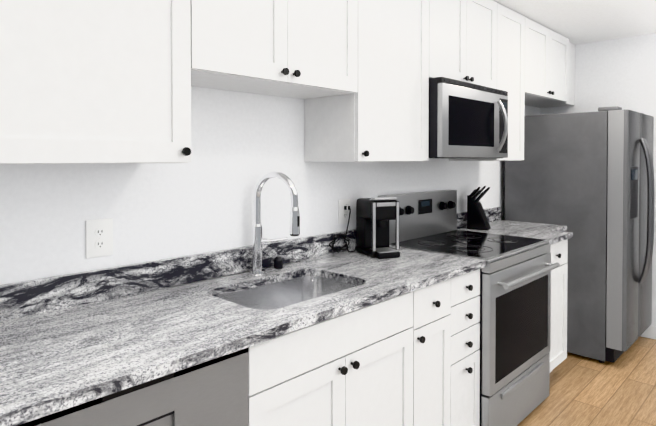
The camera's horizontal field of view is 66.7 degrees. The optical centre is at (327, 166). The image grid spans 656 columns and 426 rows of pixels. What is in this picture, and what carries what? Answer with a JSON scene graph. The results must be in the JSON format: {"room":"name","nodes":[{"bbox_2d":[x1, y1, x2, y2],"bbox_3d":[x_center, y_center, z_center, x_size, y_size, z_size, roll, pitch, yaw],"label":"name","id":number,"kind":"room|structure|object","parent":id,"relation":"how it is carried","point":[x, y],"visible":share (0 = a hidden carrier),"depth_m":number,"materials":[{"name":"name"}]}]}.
{"room":"kitchen","nodes":[
{"label":"kitchen","id":0,"kind":"room"},
{"bbox_2d":[0,86,539,288],"bbox_3d":[-0.795,0.188,1.711,0.120,2.340,7.590,1,1,44],"label":"wall","id":1,"kind":"structure","parent":0,"point":[242,145],"depth_m":1.96,"materials":[{"name":"paint"}]},
{"bbox_2d":[0,0,190,163],"bbox_3d":[-0.749,-0.491,1.422,0.328,0.968,0.610,1,1,44],"label":"upper cabinet","id":2,"kind":"object","parent":1,"relation":"attached to","point":[95,81],"visible":1,"depth_m":1.31,"materials":[{"name":"white wood"}]},
{"bbox_2d":[86,218,112,258],"bbox_3d":[-0.758,0.239,1.656,0.009,0.125,0.088,1,1,44],"label":"electrical outlet","id":3,"kind":"object","parent":1,"relation":"attached to","point":[99,237],"visible":1,"depth_m":1.65,"materials":[{"name":"white plastic"}]},
{"bbox_2d":[190,0,357,98],"bbox_3d":[-0.256,-0.644,1.917,0.354,0.677,0.789,1,1,44],"label":"upper cabinet","id":4,"kind":"object","parent":1,"relation":"attached to","point":[302,49],"visible":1,"depth_m":1.81,"materials":[{"name":"white wood"}]},
{"bbox_2d":[338,199,349,223],"bbox_3d":[0.094,0.230,2.530,0.034,0.125,0.088,1,1,44],"label":"electrical outlet","id":5,"kind":"object","parent":1,"relation":"attached to","point":[343,210],"visible":1,"depth_m":2.52,"materials":[{"name":"white plastic"}]},
{"bbox_2d":[304,0,428,161],"bbox_3d":[0.207,-0.506,2.403,0.354,0.967,0.549,1,1,44],"label":"upper cabinet","id":6,"kind":"object","parent":1,"relation":"attached to","point":[381,114],"visible":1,"depth_m":2.27,"materials":[{"name":"white wood"}]},
{"bbox_2d":[429,0,496,88],"bbox_3d":[0.660,-0.724,2.873,0.354,0.547,0.759,1,1,44],"label":"upper cabinet","id":7,"kind":"object","parent":1,"relation":"attached to","point":[463,40],"visible":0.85,"depth_m":2.75,"materials":[{"name":"white wood"}]},
{"bbox_2d":[429,77,507,157],"bbox_3d":[0.702,-0.245,2.840,0.470,0.401,0.754,1,1,44],"label":"over-the-range microwave","id":8,"kind":"object","parent":7,"relation":"attached to","point":[468,120],"visible":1,"depth_m":2.62,"materials":[{"name":"silver metal"}]},
{"bbox_2d":[449,3,524,160],"bbox_3d":[1.067,-0.520,3.303,0.354,0.967,0.419,1,1,44],"label":"upper cabinet","id":9,"kind":"object","parent":1,"relation":"attached to","point":[510,52],"visible":0.31,"depth_m":3.23,"materials":[{"name":"white wood"}]},
{"bbox_2d":[524,17,574,107],"bbox_3d":[1.605,-0.759,3.863,0.354,0.507,1.136,1,1,44],"label":"upper cabinet","id":10,"kind":"object","parent":1,"relation":"attached to","point":[549,68],"visible":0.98,"depth_m":3.69,"materials":[{"name":"white wood"}]},
{"bbox_2d":[493,0,655,44],"bbox_3d":[2.018,-1.022,1.018,5.120,0.100,10.500,1,1,44],"label":"ceiling","id":11,"kind":"structure","parent":0,"point":[575,22],"depth_m":3.36,"materials":[{"name":"paint"}]},
{"bbox_2d":[517,336,655,425],"bbox_3d":[2.018,1.418,1.055,5.120,0.100,10.500,1,1,44],"label":"floor","id":12,"kind":"structure","parent":0,"point":[587,391],"depth_m":2.95,"materials":[{"name":"brown wood"}]},
{"bbox_2d":[18,348,248,425],"bbox_3d":[-0.645,0.923,1.344,0.612,0.881,0.605,1,1,44],"label":"dishwasher","id":13,"kind":"object","parent":12,"relation":"on","point":[213,392],"visible":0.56,"depth_m":1.20,"materials":[{"name":"silver metal"}]},
{"bbox_2d":[248,292,412,425],"bbox_3d":[-0.154,0.914,1.843,0.636,0.884,0.788,1,1,44],"label":"base cabinet","id":14,"kind":"object","parent":12,"relation":"on","point":[354,368],"visible":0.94,"depth_m":1.62,"materials":[{"name":"white wood"}]},
{"bbox_2d":[412,269,479,425],"bbox_3d":[0.308,0.906,2.327,0.636,0.884,0.546,1,1,44],"label":"base cabinet","id":15,"kind":"object","parent":12,"relation":"on","point":[446,353],"visible":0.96,"depth_m":2.11,"materials":[{"name":"white wood"}]},
{"bbox_2d":[378,190,559,425],"bbox_3d":[0.793,0.752,2.769,0.718,1.180,0.762,1,1,44],"label":"range","id":16,"kind":"object","parent":12,"relation":"on","point":[515,304],"visible":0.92,"depth_m":2.58,"materials":[{"name":"silver metal"}]},
{"bbox_2d":[549,239,567,372],"bbox_3d":[1.280,0.891,3.344,0.636,0.884,0.735,1,1,44],"label":"base cabinet","id":17,"kind":"object","parent":12,"relation":"on","point":[558,335],"visible":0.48,"depth_m":3.08,"materials":[{"name":"white wood"}]},
{"bbox_2d":[505,106,653,362],"bbox_3d":[1.938,0.462,3.776,0.896,1.728,0.785,1,1,44],"label":"fridge","id":18,"kind":"object","parent":12,"relation":"on","point":[586,179],"visible":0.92,"depth_m":3.41,"materials":[{"name":"silver metal"}]},
{"bbox_3d":[-1.270,0.932,0.675,0.636,0.884,1.218,1,1,44],"label":"base cabinet","id":19,"kind":"object","parent":12,"relation":"on","visible":0},
{"bbox_2d":[0,207,572,425],"bbox_3d":[-0.083,0.501,1.912,0.635,0.322,4.696,1,1,44],"label":"countertop","id":20,"kind":"structure","parent":19,"relation":"on","point":[67,341],"depth_m":1.54,"materials":[{"name":"stone"}]},
{"bbox_2d":[250,171,299,273],"bbox_3d":[-0.201,0.229,2.017,0.246,0.416,0.136,1,1,44],"label":"faucet","id":21,"kind":"object","parent":20,"relation":"on","point":[258,241],"visible":1,"depth_m":2.04,"materials":[{"name":"silver metal"}]},
{"bbox_2d":[274,256,282,268],"bbox_3d":[-0.212,0.411,2.133,0.038,0.048,0.038,1,1,44],"label":"air gap cap","id":22,"kind":"object","parent":20,"relation":"on","point":[278,262],"visible":1,"depth_m":2.12,"materials":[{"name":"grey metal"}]},
{"bbox_2d":[329,207,356,252],"bbox_3d":[0.074,0.319,2.456,0.054,0.220,0.153,1,1,44],"label":"power cord","id":23,"kind":"object","parent":20,"relation":"on","point":[338,248],"visible":1,"depth_m":2.47,"materials":[{"name":"black plastic"}]},
{"bbox_2d":[356,197,399,258],"bbox_3d":[0.246,0.289,2.449,0.150,0.282,0.240,0,1,-21],"label":"coffee maker","id":24,"kind":"object","parent":20,"relation":"on","point":[374,216],"visible":1,"depth_m":2.40,"materials":[{"name":"black plastic"}]},
{"bbox_2d":[467,186,490,229],"bbox_3d":[1.006,0.274,3.320,0.134,0.286,0.100,1,1,32],"label":"knife block","id":25,"kind":"object","parent":20,"relation":"on","point":[477,219],"visible":1,"depth_m":3.29,"materials":[{"name":"black wood"}]},
{"bbox_2d":[540,33,655,325],"bbox_3d":[3.157,0.134,5.196,1.020,2.340,2.910,1,1,44],"label":"wall","id":26,"kind":"structure","parent":0,"point":[619,72],"depth_m":3.96,"materials":[{"name":"paint"}]},
{"bbox_2d":[641,325,655,339],"bbox_3d":[2.202,1.271,4.115,0.912,0.100,0.030,1,1,44],"label":"baseboard","id":27,"kind":"structure","parent":26,"relation":"attached to","point":[650,331],"depth_m":3.82,"materials":[{"name":"white wood"}]}
]}

